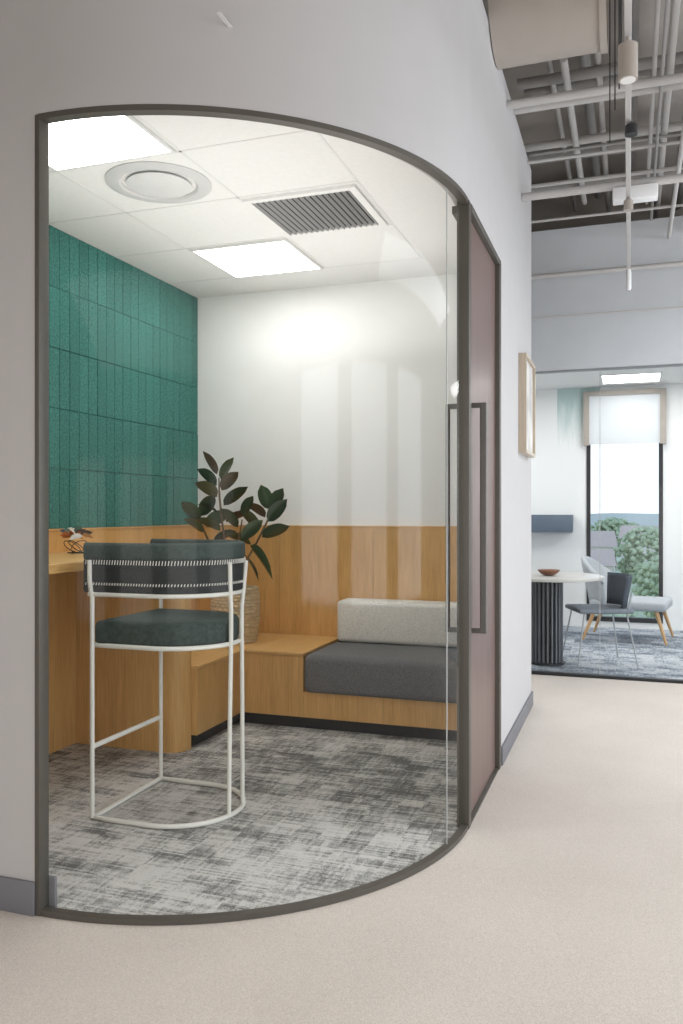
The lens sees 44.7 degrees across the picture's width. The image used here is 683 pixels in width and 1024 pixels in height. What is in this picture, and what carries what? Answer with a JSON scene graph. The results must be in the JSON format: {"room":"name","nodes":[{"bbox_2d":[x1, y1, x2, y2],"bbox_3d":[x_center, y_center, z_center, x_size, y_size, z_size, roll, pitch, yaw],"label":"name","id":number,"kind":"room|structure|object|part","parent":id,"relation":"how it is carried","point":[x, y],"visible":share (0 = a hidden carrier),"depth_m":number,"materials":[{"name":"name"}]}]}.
{"room":"office corridor","nodes":[
{"label":"office corridor","id":0,"kind":"room"},
{"bbox_2d":[0,115,34,881],"bbox_3d":[-2.480,0.010,3.125,3.266,2.480,0.040,0,0,19],"label":"wall","id":1,"kind":"structure","parent":0,"point":[17,136],"depth_m":2.59,"materials":[{"name":"paint"}]},
{"bbox_2d":[0,876,34,915],"bbox_3d":[-2.490,1.198,3.101,3.262,0.105,0.012,0,0,19],"label":"baseboard","id":2,"kind":"structure","parent":1,"relation":"attached to","point":[17,896],"depth_m":2.58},
{"bbox_2d":[35,114,48,915],"bbox_3d":[-0.934,0.010,2.588,0.018,2.480,0.046,0,0,19],"label":"trim","id":3,"kind":"structure","parent":1,"relation":"attached to","point":[41,128],"depth_m":2.57,"materials":[{"name":"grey metal"}]},
{"bbox_2d":[49,875,56,907],"bbox_3d":[-1.434,1.196,2.792,1.140,0.101,0.012,0,0,19],"label":"baseboard","id":4,"kind":"structure","parent":1,"relation":"attached to","point":[52,879],"depth_m":2.60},
{"bbox_2d":[40,824,467,925],"bbox_3d":[-0.153,1.241,2.779,1.598,0.018,0.352,0,0,-26],"label":"trim","id":5,"kind":"structure","parent":1,"relation":"attached to","point":[50,912],"depth_m":2.57,"materials":[{"name":"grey metal"}]},
{"bbox_2d":[53,468,186,528],"bbox_3d":[-1.524,-0.480,4.424,0.100,3.460,3.040,0,0,19],"label":"wall","id":6,"kind":"structure","parent":0,"point":[53,468],"depth_m":4.78,"materials":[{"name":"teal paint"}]},
{"bbox_2d":[49,525,195,753],"bbox_3d":[-1.476,0.669,4.375,0.024,1.162,2.860,0,0,19],"label":"wainscoting","id":7,"kind":"structure","parent":6,"relation":"attached to","point":[62,586],"depth_m":4.39,"materials":[{"name":"brown wood"}]},
{"bbox_2d":[49,225,197,528],"bbox_3d":[-1.480,-0.697,4.366,0.021,1.566,2.920,0,0,19],"label":"wall panel","id":8,"kind":"object","parent":6,"relation":"attached to","point":[123,339],"visible":0.74,"depth_m":4.84,"materials":[{"name":"tile"}]},
{"bbox_2d":[49,115,456,297],"bbox_3d":[-0.463,-1.505,4.013,2.174,0.050,2.920,0,0,19],"label":"ceiling","id":9,"kind":"structure","parent":0,"point":[412,200],"depth_m":4.09,"materials":[{"name":"tile"}]},
{"bbox_2d":[49,116,175,171],"bbox_3d":[-1.050,-1.474,3.212,0.586,0.012,0.590,0,0,19],"label":"recessed light","id":10,"kind":"object","parent":9,"relation":"in","point":[80,143],"visible":0.6,"depth_m":3.30,"materials":[{"name":"white"}]},
{"bbox_2d":[105,161,211,203],"bbox_3d":[-0.821,-1.471,3.735,0.470,0.018,0.470,0,0,19],"label":"ceiling vent","id":11,"kind":"object","parent":9,"relation":"in","point":[154,187],"visible":1,"depth_m":3.70,"materials":[{"name":"plastic"}]},
{"bbox_2d":[49,11,420,283],"bbox_3d":[-0.733,-1.479,3.920,1.666,0.002,2.526,0,0,19],"label":"grid","id":12,"kind":"object","parent":9,"relation":"attached to","point":[219,13],"visible":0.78,"depth_m":3.88,"materials":[{"name":"metal"}]},
{"bbox_2d":[190,238,322,277],"bbox_3d":[-0.483,-1.474,4.848,0.586,0.012,0.573,0,0,19],"label":"recessed light","id":13,"kind":"object","parent":9,"relation":"in","point":[274,256],"visible":1,"depth_m":4.81,"materials":[{"name":"white"}]},
{"bbox_2d":[242,184,387,237],"bbox_3d":[-0.116,-1.471,4.089,0.560,0.019,0.540,0,0,19],"label":"ceiling vent","id":14,"kind":"object","parent":9,"relation":"in","point":[344,207],"visible":1,"depth_m":4.05,"materials":[{"name":"metal"}]},
{"bbox_2d":[0,0,530,319],"bbox_3d":[-1.400,-1.720,4.508,4.400,0.980,3.360,0,0,19],"label":"wall","id":15,"kind":"structure","parent":0,"point":[422,78],"depth_m":2.62,"materials":[{"name":"paint"}]},
{"bbox_2d":[39,104,468,204],"bbox_3d":[-0.153,-1.223,2.779,1.601,0.018,0.356,0,0,-26],"label":"trim","id":16,"kind":"structure","parent":15,"relation":"attached to","point":[435,172],"depth_m":2.56,"materials":[{"name":"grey metal"}]},
{"bbox_2d":[446,188,446,843],"bbox_3d":[0.391,0.016,3.080,0.005,2.432,0.005,0,0,19],"label":"trim","id":17,"kind":"structure","parent":15,"relation":"attached to","point":[446,188],"depth_m":3.08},
{"bbox_2d":[457,201,470,828],"bbox_3d":[0.487,0.010,3.297,0.049,2.480,0.050,0,0,19],"label":"trim","id":18,"kind":"structure","parent":15,"relation":"attached to","point":[463,210],"depth_m":3.27,"materials":[{"name":"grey metal"}]},
{"bbox_2d":[452,204,499,264],"bbox_3d":[0.605,-1.215,3.680,0.081,0.030,0.750,0,0,19],"label":"trim","id":19,"kind":"structure","parent":15,"relation":"attached to","point":[475,220],"depth_m":3.58,"materials":[{"name":"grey metal"}]},
{"bbox_2d":[488,0,607,69],"bbox_3d":[0.962,-2.340,3.826,0.500,0.480,0.480,0,0,19],"label":"ventilation duct","id":20,"kind":"object","parent":15,"relation":"attached to","point":[523,32],"visible":1,"depth_m":3.71,"materials":[{"name":"metal"}]},
{"bbox_2d":[196,274,456,609],"bbox_3d":[0.015,-0.480,5.446,2.140,3.460,0.100,0,0,19],"label":"wall","id":21,"kind":"structure","parent":0,"point":[333,397],"depth_m":5.41,"materials":[{"name":"white paint"}]},
{"bbox_2d":[197,525,456,636],"bbox_3d":[-0.010,0.669,5.389,2.130,1.162,0.024,0,0,19],"label":"wood wall panel","id":22,"kind":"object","parent":21,"relation":"attached to","point":[314,568],"depth_m":5.40,"materials":[{"name":"brown wood"}]},
{"bbox_2d":[0,625,682,1023],"bbox_3d":[0.445,1.308,2.809,9.000,0.125,13.600,0,0,19],"label":"floor","id":23,"kind":"structure","parent":0,"point":[560,901],"depth_m":2.85,"materials":[{"name":"beige carpet"}]},
{"bbox_2d":[49,551,190,752],"bbox_3d":[-1.361,0.729,3.703,0.638,1.035,1.635,0,0,19],"label":"desk","id":24,"kind":"object","parent":23,"relation":"on","point":[126,681],"depth_m":4.36,"materials":[{"name":"brown wood"}]},
{"bbox_2d":[49,551,83,573],"bbox_3d":[-1.370,0.231,3.706,0.618,0.040,1.635,0,0,19],"label":"countertop","id":25,"kind":"structure","parent":24,"relation":"on","point":[59,562],"depth_m":3.53,"materials":[{"name":"brown wood"}]},
{"bbox_2d":[59,526,92,553],"bbox_3d":[-1.320,0.139,4.182,0.169,0.141,0.122,0,0,19],"label":"figurine","id":26,"kind":"object","parent":24,"relation":"on","point":[78,532],"visible":0.96,"depth_m":4.17,"materials":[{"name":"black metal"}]},
{"bbox_2d":[83,539,247,829],"bbox_3d":[-0.689,0.684,3.520,0.572,1.121,0.569,0,0,19],"label":"bar stool","id":27,"kind":"object","parent":23,"relation":"on","point":[160,569],"visible":1,"depth_m":3.33,"materials":[{"name":"green fabric"}]},
{"bbox_3d":[-1.011,0.714,3.349,0.021,1.040,0.034,0,0,19],"label":"leg","id":28,"kind":"part","parent":27,"relation":"part of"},
{"bbox_3d":[-0.836,0.714,3.854,0.021,1.040,0.034,0,0,19],"label":"leg","id":29,"kind":"part","parent":27,"relation":"part of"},
{"bbox_3d":[-0.691,0.159,3.521,0.566,0.070,0.532,0,0,19],"label":"backrest","id":30,"kind":"part","parent":27,"relation":"part of","materials":[{"name":"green fabric"}]},
{"bbox_3d":[-0.682,0.332,3.518,0.546,0.019,0.533,0,0,19],"label":"rail","id":31,"kind":"part","parent":27,"relation":"part of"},
{"bbox_3d":[-0.686,0.490,3.519,0.502,0.103,0.480,0,0,19],"label":"seat","id":32,"kind":"part","parent":27,"relation":"part of","materials":[{"name":"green fabric"}]},
{"bbox_3d":[-0.681,0.539,3.517,0.531,0.019,0.519,0,0,19],"label":"seat frame","id":33,"kind":"part","parent":27,"relation":"part of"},
{"bbox_3d":[-0.454,0.719,3.372,0.025,1.031,0.045,0,0,3],"label":"leg","id":34,"kind":"part","parent":27,"relation":"part of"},
{"bbox_3d":[-0.413,0.719,3.491,0.025,1.031,0.045,0,0,35],"label":"leg","id":35,"kind":"part","parent":27,"relation":"part of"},
{"bbox_2d":[191,633,456,746],"bbox_3d":[-0.203,1.027,4.806,2.103,0.438,1.199,0,0,19],"label":"bench","id":36,"kind":"object","parent":23,"relation":"on","point":[275,692],"visible":0.5,"depth_m":4.71,"materials":[{"name":"brown wood"}]},
{"bbox_2d":[181,451,288,643],"bbox_3d":[-0.665,0.214,5.190,0.711,1.185,0.328,0,0,19],"label":"rubber plant","id":37,"kind":"object","parent":36,"relation":"on","point":[274,502],"visible":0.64,"depth_m":5.15,"materials":[{"name":"green plant"}]},
{"bbox_3d":[-0.679,0.153,5.159,0.457,0.733,0.175,0,0,19],"label":"stem","id":38,"kind":"part","parent":37,"relation":"part of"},
{"bbox_2d":[210,585,260,643],"bbox_3d":[-0.664,0.637,5.195,0.318,0.340,0.318,0,0,19],"label":"basket","id":39,"kind":"object","parent":36,"relation":"on","point":[252,607],"depth_m":5.09,"materials":[{"name":"wicker"}]},
{"bbox_2d":[305,641,456,702],"bbox_3d":[0.381,0.919,4.872,1.030,0.219,0.685,0,0,19],"label":"seat cushion","id":40,"kind":"object","parent":36,"relation":"on","point":[394,671],"visible":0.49,"depth_m":4.61,"materials":[{"name":"grey fabric"}]},
{"bbox_2d":[337,598,456,647],"bbox_3d":[0.468,0.679,5.095,0.995,0.258,0.195,0,0,19],"label":"cushion","id":41,"kind":"object","parent":40,"relation":"on","point":[384,621],"visible":0.59,"depth_m":5.04,"materials":[{"name":"beige fabric"}]},
{"bbox_2d":[531,571,603,665],"bbox_3d":[1.689,0.880,6.823,0.900,0.727,0.900,0,0,19],"label":"round table","id":42,"kind":"object","parent":23,"relation":"on","point":[546,591],"visible":0.79,"depth_m":6.73,"materials":[{"name":"laminate"}]},
{"bbox_2d":[538,569,559,575],"bbox_3d":[1.685,0.492,6.750,0.180,0.045,0.180,0,0,19],"label":"bowl","id":43,"kind":"object","parent":42,"relation":"on","point":[548,572],"visible":1,"depth_m":6.70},
{"bbox_2d":[563,572,638,667],"bbox_3d":[2.125,0.874,6.834,0.512,0.727,0.474,0,0,-1],"label":"chair","id":44,"kind":"object","parent":23,"relation":"on","point":[618,584],"visible":0.97,"depth_m":6.78,"materials":[{"name":"grey fabric"}]},
{"bbox_3d":[1.908,1.022,7.031,0.106,0.430,0.014,0,0,40],"label":"leg","id":45,"kind":"part","parent":44,"relation":"part of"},
{"bbox_3d":[1.915,1.022,6.631,0.106,0.430,0.014,0,0,-41],"label":"leg","id":46,"kind":"part","parent":44,"relation":"part of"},
{"bbox_3d":[2.116,0.796,6.834,0.440,0.035,0.440,0,0,-1],"label":"seat","id":47,"kind":"part","parent":44,"relation":"part of","materials":[{"name":"grey fabric"}]},
{"bbox_3d":[2.318,1.022,7.037,0.106,0.430,0.014,0,0,-41],"label":"leg","id":48,"kind":"part","parent":44,"relation":"part of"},
{"bbox_3d":[2.310,0.642,6.837,0.142,0.263,0.446,0,0,-1],"label":"backrest","id":49,"kind":"part","parent":44,"relation":"part of","materials":[{"name":"grey fabric"}]},
{"bbox_3d":[2.324,1.022,6.637,0.106,0.430,0.014,0,0,40],"label":"leg","id":50,"kind":"part","parent":44,"relation":"part of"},
{"bbox_2d":[531,670,682,683],"bbox_3d":[2.617,1.239,6.020,7.000,0.022,0.050,0,0,19],"label":"trim","id":51,"kind":"structure","parent":23,"relation":"on","point":[600,676],"depth_m":6.22,"materials":[{"name":"black metal"}]},
{"bbox_2d":[580,556,673,644],"bbox_3d":[2.786,0.840,8.156,0.844,0.800,0.740,0,0,27],"label":"lounge chair","id":52,"kind":"object","parent":23,"relation":"on","point":[597,590],"visible":0.75,"depth_m":8.01,"materials":[{"name":"grey fabric"}]},
{"bbox_3d":[2.408,1.073,8.045,0.159,0.334,0.041,0,0,6],"label":"leg","id":53,"kind":"part","parent":52,"relation":"part of","materials":[{"name":"brown wood"}]},
{"bbox_3d":[2.545,0.679,8.280,0.302,0.477,0.740,0,0,27],"label":"backrest","id":54,"kind":"part","parent":52,"relation":"part of","materials":[{"name":"grey fabric"}]},
{"bbox_3d":[2.658,1.073,8.530,0.041,0.334,0.159,0,0,-39],"label":"leg","id":55,"kind":"part","parent":52,"relation":"part of","materials":[{"name":"brown wood"}]},
{"bbox_3d":[2.840,0.889,8.128,0.700,0.090,0.620,0,0,27],"label":"seat","id":56,"kind":"part","parent":52,"relation":"part of","materials":[{"name":"grey fabric"}]},
{"bbox_3d":[2.981,1.073,7.752,0.041,0.333,0.141,0,0,-40],"label":"leg","id":57,"kind":"part","parent":52,"relation":"part of","materials":[{"name":"brown wood"}]},
{"bbox_3d":[3.228,1.073,8.232,0.141,0.333,0.041,0,0,5],"label":"leg","id":58,"kind":"part","parent":52,"relation":"part of","materials":[{"name":"brown wood"}]},
{"bbox_2d":[501,264,530,745],"bbox_3d":[0.956,0.010,4.739,0.100,2.480,1.380,0,0,19],"label":"wall","id":59,"kind":"structure","parent":0,"point":[515,322],"depth_m":4.55,"materials":[{"name":"paint"}]},
{"bbox_2d":[447,222,494,812],"bbox_3d":[0.601,0.021,3.681,0.171,2.437,0.745,0,0,19],"label":"door","id":60,"kind":"structure","parent":59,"relation":"in","point":[482,265],"depth_m":3.60,"materials":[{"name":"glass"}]},
{"bbox_3d":[0.469,0.025,3.457,0.068,0.950,0.020,0,0,19],"label":"handle","id":61,"kind":"part","parent":60,"relation":"part of","materials":[{"name":"grey metal"}]},
{"bbox_3d":[0.569,0.025,3.422,0.062,0.950,0.020,0,0,19],"label":"handle","id":62,"kind":"part","parent":60,"relation":"part of","materials":[{"name":"grey metal"}]},
{"bbox_2d":[455,768,498,823],"bbox_3d":[0.610,1.246,3.678,0.062,0.008,0.750,0,0,19],"label":"trim","id":63,"kind":"structure","parent":59,"relation":"attached to","point":[482,796],"depth_m":3.64,"materials":[{"name":"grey metal"}]},
{"bbox_2d":[495,260,500,769],"bbox_3d":[0.737,0.010,4.060,0.081,2.480,0.055,0,0,19],"label":"trim","id":64,"kind":"structure","parent":59,"relation":"attached to","point":[497,266],"depth_m":4.03,"materials":[{"name":"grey metal"}]},
{"bbox_2d":[501,691,532,765],"bbox_3d":[1.014,1.205,4.734,0.012,0.090,1.370,0,0,19],"label":"baseboard","id":65,"kind":"structure","parent":59,"relation":"attached to","point":[513,733],"depth_m":4.56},
{"bbox_2d":[519,353,534,457],"bbox_3d":[1.113,-0.625,4.970,0.044,0.570,0.480,0,0,19],"label":"framed picture","id":66,"kind":"object","parent":59,"relation":"attached to","point":[526,366],"visible":1,"depth_m":4.79,"materials":[{"name":"brown wood"}]},
{"bbox_2d":[527,362,532,452],"bbox_3d":[1.108,-0.625,4.971,0.025,0.530,0.440,0,0,19],"label":"print","id":67,"kind":"object","parent":66,"relation":"attached to","point":[529,364],"depth_m":5.01},
{"bbox_2d":[482,0,682,183],"bbox_3d":[0.445,-2.775,2.809,9.000,0.150,13.600,0,0,19],"label":"ceiling","id":68,"kind":"structure","parent":0,"point":[539,126],"depth_m":5.61,"materials":[{"name":"paint"}]},
{"bbox_2d":[579,54,601,198],"bbox_3d":[1.641,-2.590,5.464,0.060,0.060,2.800,0,0,19],"label":"ceiling pipe","id":69,"kind":"object","parent":68,"relation":"hanging from","point":[585,61],"visible":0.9,"depth_m":5.46,"materials":[{"name":"metal"}]},
{"bbox_2d":[609,0,609,142],"bbox_3d":[1.308,-2.250,4.045,0.006,0.900,0.006,0,0,19],"label":"hanging cable","id":70,"kind":"object","parent":68,"relation":"hanging from","point":[609,0],"visible":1,"depth_m":4.04,"materials":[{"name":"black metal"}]},
{"bbox_2d":[614,0,615,110],"bbox_3d":[1.205,-2.235,3.657,0.006,0.930,0.006,0,0,19],"label":"hanging cable","id":71,"kind":"object","parent":68,"relation":"hanging from","point":[614,0],"visible":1,"depth_m":3.66,"materials":[{"name":"black metal"}]},
{"bbox_2d":[618,0,619,88],"bbox_3d":[1.149,-2.225,3.433,0.006,0.950,0.006,0,0,19],"label":"hanging cable","id":72,"kind":"object","parent":68,"relation":"hanging from","point":[618,0],"visible":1,"depth_m":3.43,"materials":[{"name":"black metal"}]},
{"bbox_2d":[620,0,621,42],"bbox_3d":[1.053,-2.200,3.128,0.006,1.000,0.006,0,0,19],"label":"hanging cable","id":73,"kind":"object","parent":68,"relation":"hanging from","point":[620,0],"visible":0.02,"depth_m":3.13,"materials":[{"name":"black metal"}]},
{"bbox_2d":[618,0,637,290],"bbox_3d":[1.308,-2.099,3.780,0.071,1.202,4.000,0,0,19],"label":"track light","id":74,"kind":"object","parent":68,"relation":"hanging from","point":[628,49],"visible":1,"depth_m":3.23,"materials":[{"name":"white metal"}]},
{"bbox_3d":[1.306,-1.665,3.781,0.024,0.030,4.000,0,0,19],"label":"rail","id":75,"kind":"part","parent":74,"relation":"part of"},
{"bbox_2d":[631,0,639,171],"bbox_3d":[1.608,-2.610,4.576,0.060,0.060,4.500,0,0,19],"label":"ceiling pipe","id":76,"kind":"object","parent":68,"relation":"attached to","point":[635,3],"visible":0.21,"depth_m":4.57,"materials":[{"name":"metal"}]},
{"bbox_3d":[1.648,-2.353,3.927,0.006,0.694,0.006,0,0,19],"label":"hanging cable","id":77,"kind":"object","parent":68,"relation":"hanging from","visible":0},
{"bbox_2d":[667,122,682,238],"bbox_3d":[1.705,-1.990,4.092,0.028,0.028,4.050,0,0,19],"label":"ceiling pipe","id":78,"kind":"object","parent":77,"relation":"hanging from","point":[680,152],"visible":1,"depth_m":5.09,"materials":[{"name":"metal"}]},
{"bbox_2d":[531,216,682,371],"bbox_3d":[2.619,-1.615,6.024,7.000,1.070,0.100,0,0,19],"label":"wall partition","id":79,"kind":"structure","parent":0,"point":[645,337],"depth_m":6.20,"materials":[{"name":"paint"}]},
{"bbox_2d":[535,364,682,373],"bbox_3d":[2.617,-1.074,6.020,7.000,0.012,0.050,0,0,19],"label":"trim","id":80,"kind":"structure","parent":79,"relation":"attached to","point":[666,365],"depth_m":6.22,"materials":[{"name":"grey metal"}]},
{"bbox_2d":[531,383,682,630],"bbox_3d":[3.569,-0.750,8.764,7.000,4.000,0.100,0,0,19],"label":"wall","id":81,"kind":"structure","parent":0,"point":[559,464],"depth_m":9.06,"materials":[{"name":"paint"}]},
{"bbox_2d":[531,515,572,532],"bbox_3d":[2.136,0.125,9.102,0.770,0.190,0.198,0,0,19],"label":"wall shelf unit","id":82,"kind":"object","parent":81,"relation":"attached to","point":[539,523],"visible":0.56,"depth_m":8.95,"materials":[{"name":"blue wood"}]},
{"bbox_2d":[583,388,665,445],"bbox_3d":[3.019,-1.010,8.863,0.835,0.580,0.065,0,0,19],"label":"roller blind","id":83,"kind":"object","parent":81,"relation":"attached to","point":[633,415],"visible":1,"depth_m":8.85,"materials":[{"name":"grey fabric"}]},
{"bbox_2d":[587,443,662,623],"bbox_3d":[3.039,-0.035,8.922,0.775,2.430,0.070,0,0,19],"label":"window","id":84,"kind":"structure","parent":81,"relation":"attached to","point":[603,618],"depth_m":8.83,"materials":[{"name":"black metal"}]},
{"bbox_2d":[531,184,682,231],"bbox_3d":[1.900,-2.055,7.004,9.000,1.290,0.080,0,0,19],"label":"wall","id":85,"kind":"structure","parent":0,"point":[557,207],"depth_m":6.92,"materials":[{"name":"paint"}]},
{"bbox_2d":[535,366,682,389],"bbox_3d":[3.094,-1.375,7.394,7.000,0.050,2.800,0,0,19],"label":"ceiling","id":86,"kind":"structure","parent":0,"point":[670,375],"depth_m":8.39,"materials":[{"name":"tile"}]},
{"bbox_2d":[600,372,661,383],"bbox_3d":[2.906,-1.344,8.333,0.570,0.012,0.550,0,0,19],"label":"recessed light","id":87,"kind":"object","parent":86,"relation":"in","point":[647,376],"visible":1,"depth_m":8.27,"materials":[{"name":"white"}]},
{"bbox_3d":[4.744,-0.750,1.318,0.100,4.000,13.600,0,0,19],"label":"wall","id":88,"kind":"structure","parent":0,"visible":0},
{"bbox_2d":[507,72,682,109],"bbox_3d":[3.032,-2.110,3.553,4.596,0.044,0.044,0,0,19],"label":"ceiling pipe","id":89,"kind":"object","parent":88,"relation":"attached to","point":[678,77],"visible":1,"depth_m":4.16,"materials":[{"name":"metal"}]},
{"bbox_2d":[650,0,669,220],"bbox_3d":[1.592,-2.130,4.131,0.018,0.018,4.050,0,0,19],"label":"ceiling pipe","id":90,"kind":"object","parent":89,"relation":"attached to","point":[667,2],"visible":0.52,"depth_m":4.18,"materials":[{"name":"metal"}]},
{"bbox_2d":[514,82,682,114],"bbox_3d":[3.120,-2.210,3.808,4.596,0.052,0.052,0,0,19],"label":"ceiling pipe","id":91,"kind":"object","parent":88,"relation":"attached to","point":[677,86],"visible":0.6,"depth_m":4.41,"materials":[{"name":"metal"}]},
{"bbox_2d":[517,51,682,90],"bbox_3d":[3.163,-2.410,3.931,4.596,0.060,0.060,0,0,19],"label":"ceiling pipe","id":92,"kind":"object","parent":88,"relation":"attached to","point":[645,63],"visible":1,"depth_m":4.54,"materials":[{"name":"metal"}]},
{"bbox_2d":[671,115,682,209],"bbox_3d":[1.897,-2.450,4.370,0.099,0.099,4.700,0,0,19],"label":"ceiling pipe","id":93,"kind":"object","parent":92,"relation":"attached to","point":[679,200],"visible":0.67,"depth_m":6.27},
{"bbox_2d":[521,173,682,201],"bbox_3d":[3.232,-1.850,4.129,4.596,0.048,0.048,0,0,19],"label":"ceiling pipe","id":94,"kind":"object","parent":88,"relation":"attached to","point":[675,178],"visible":1,"depth_m":4.73,"materials":[{"name":"metal"}]},
{"bbox_2d":[612,183,657,205],"bbox_3d":[1.652,-1.788,4.671,0.240,0.075,0.090,0,0,19],"label":"light","id":95,"kind":"object","parent":94,"relation":"attached to","point":[642,193],"visible":1,"depth_m":4.63,"materials":[{"name":"plastic"}]},
{"bbox_2d":[526,131,679,164],"bbox_3d":[2.421,-2.490,5.458,6.998,0.099,0.099,0,0,19],"label":"ceiling pipe","id":96,"kind":"object","parent":88,"relation":"attached to","point":[670,139],"visible":0.02,"depth_m":5.66,"materials":[{"name":"metal"}]},
{"bbox_2d":[594,52,610,211],"bbox_3d":[1.717,-2.450,5.438,0.036,0.036,2.800,0,0,19],"label":"ceiling pipe","id":97,"kind":"object","parent":96,"relation":"attached to","point":[598,60],"visible":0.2,"depth_m":5.22,"materials":[{"name":"metal"}]},
{"bbox_2d":[524,121,682,151],"bbox_3d":[2.274,-2.370,5.033,6.998,0.052,0.052,0,0,19],"label":"ceiling pipe","id":98,"kind":"object","parent":88,"relation":"attached to","point":[677,126],"visible":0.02,"depth_m":5.25,"materials":[{"name":"metal"}]},
{"bbox_2d":[560,58,586,204],"bbox_3d":[1.484,-2.330,5.254,0.040,0.040,2.100,0,0,19],"label":"ceiling pipe","id":99,"kind":"object","parent":98,"relation":"attached to","point":[563,62],"visible":0.8,"depth_m":4.95,"materials":[{"name":"metal"}]},
{"bbox_2d":[524,64,682,97],"bbox_3d":[3.277,-2.530,4.261,4.596,0.060,0.060,0,0,19],"label":"ceiling pipe","id":100,"kind":"object","parent":88,"relation":"attached to","point":[642,74],"visible":0.6,"depth_m":4.87,"materials":[{"name":"metal"}]},
{"bbox_2d":[546,61,576,211],"bbox_3d":[1.488,-2.490,5.570,0.032,0.032,2.700,0,0,19],"label":"ceiling pipe","id":101,"kind":"object","parent":100,"relation":"attached to","point":[549,64],"visible":0.36,"depth_m":5.34,"materials":[{"name":"metal"}]},
{"bbox_2d":[527,140,679,163],"bbox_3d":[3.327,-2.170,4.403,4.596,0.020,0.020,0,0,19],"label":"ceiling pipe","id":102,"kind":"object","parent":88,"relation":"attached to","point":[678,141],"visible":1,"depth_m":5.01,"materials":[{"name":"metal"}]},
{"bbox_2d":[530,132,680,156],"bbox_3d":[3.369,-2.270,4.526,4.596,0.020,0.020,0,0,19],"label":"ceiling pipe","id":103,"kind":"object","parent":88,"relation":"attached to","point":[673,134],"visible":1,"depth_m":5.13,"materials":[{"name":"metal"}]},
{"bbox_2d":[645,0,660,204],"bbox_3d":[1.605,-2.270,4.259,0.024,0.024,3.900,0,0,19],"label":"ceiling pipe","id":104,"kind":"object","parent":103,"relation":"attached to","point":[657,2],"visible":0.86,"depth_m":4.24,"materials":[{"name":"metal"}]},
{"bbox_2d":[654,0,680,218],"bbox_3d":[1.746,-2.310,4.422,0.040,0.040,4.700,0,0,19],"label":"ceiling pipe","id":105,"kind":"object","parent":103,"relation":"attached to","point":[675,4],"visible":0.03,"depth_m":4.38,"materials":[{"name":"metal"}]},
{"bbox_2d":[531,261,682,279],"bbox_3d":[2.562,-1.770,5.864,6.998,0.036,0.036,0,0,19],"label":"ceiling pipe","id":106,"kind":"object","parent":88,"relation":"attached to","point":[676,263],"visible":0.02,"depth_m":6.07,"materials":[{"name":"metal"}]},
{"bbox_2d":[531,165,682,188],"bbox_3d":[2.389,-2.250,5.363,6.998,0.028,0.028,0,0,19],"label":"ceiling pipe","id":107,"kind":"object","parent":88,"relation":"attached to","point":[673,168],"visible":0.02,"depth_m":5.58,"materials":[{"name":"metal"}]},
{"bbox_2d":[531,170,682,191],"bbox_3d":[2.510,-2.370,5.713,6.998,0.040,0.040,0,0,19],"label":"ceiling pipe","id":108,"kind":"object","parent":88,"relation":"attached to","point":[668,172],"visible":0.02,"depth_m":5.93,"materials":[{"name":"metal"}]},
{"bbox_2d":[531,204,682,222],"bbox_3d":[2.470,-2.090,5.600,6.998,0.020,0.020,0,0,19],"label":"ceiling pipe","id":109,"kind":"object","parent":88,"relation":"attached to","point":[677,205],"visible":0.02,"depth_m":5.82,"materials":[{"name":"metal"}]},
{"bbox_2d":[531,306,682,318],"bbox_3d":[2.575,-1.470,5.902,6.998,0.010,0.010,0,0,19],"label":"ceiling pipe","id":110,"kind":"object","parent":88,"relation":"attached to","point":[678,306],"visible":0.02,"depth_m":6.11,"materials":[{"name":"metal"}]},
{"label":"outside","id":111,"kind":"structure","parent":0,"visible":0},
{"bbox_2d":[595,536,652,616],"bbox_3d":[100.280,8.250,289.102,400.000,0.001,588.000,0,0,19],"label":"ground","id":112,"kind":"structure","parent":111,"point":[618,559],"depth_m":89.51,"materials":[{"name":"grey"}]},
{"bbox_2d":[591,549,616,571],"bbox_3d":[21.511,5.700,70.864,3.800,5.100,4.600,0,0,19],"label":"house","id":113,"kind":"structure","parent":112,"relation":"on","point":[606,557],"depth_m":69.57,"materials":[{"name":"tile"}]},
{"bbox_2d":[591,531,617,572],"bbox_3d":[27.026,5.150,90.120,5.600,6.200,5.600,0,0,19],"label":"house","id":114,"kind":"structure","parent":112,"relation":"on","point":[599,539],"depth_m":88.19,"materials":[{"name":"tile"}]},
{"bbox_2d":[591,517,639,567],"bbox_3d":[40.448,4.469,123.276,8.559,7.589,9.474,0,0,19],"label":"tree","id":115,"kind":"object","parent":112,"relation":"on","point":[609,524],"visible":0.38,"depth_m":121.97,"materials":[{"name":"green plant"}]},
{"bbox_2d":[591,513,658,526],"bbox_3d":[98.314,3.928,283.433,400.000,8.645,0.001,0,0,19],"label":"hill","id":116,"kind":"structure","parent":112,"relation":"on","point":[638,518],"depth_m":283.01,"materials":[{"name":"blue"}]},
{"bbox_2d":[609,611,649,617],"bbox_3d":[11.696,6.162,33.998,3.707,4.223,3.643,0,0,19],"label":"tree","id":117,"kind":"object","parent":112,"relation":"on","point":[635,614],"visible":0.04,"depth_m":33.79,"materials":[{"name":"green plant"}]},
{"bbox_2d":[613,525,658,588],"bbox_3d":[26.154,4.705,71.362,5.354,7.117,5.532,0,0,19],"label":"tree","id":118,"kind":"object","parent":112,"relation":"on","point":[632,552],"visible":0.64,"depth_m":70.55,"materials":[{"name":"green plant"}]},
{"bbox_2d":[618,525,658,564],"bbox_3d":[36.810,4.950,101.544,5.600,6.600,5.600,0,0,19],"label":"house","id":119,"kind":"structure","parent":112,"relation":"on","point":[624,529],"depth_m":100.86,"materials":[{"name":"tile"}]},
{"bbox_2d":[632,555,658,617],"bbox_3d":[18.959,5.316,48.178,4.588,5.902,4.656,0,0,34],"label":"tree","id":120,"kind":"object","parent":112,"relation":"on","point":[649,578],"visible":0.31,"depth_m":48.02,"materials":[{"name":"green plant"}]}
]}

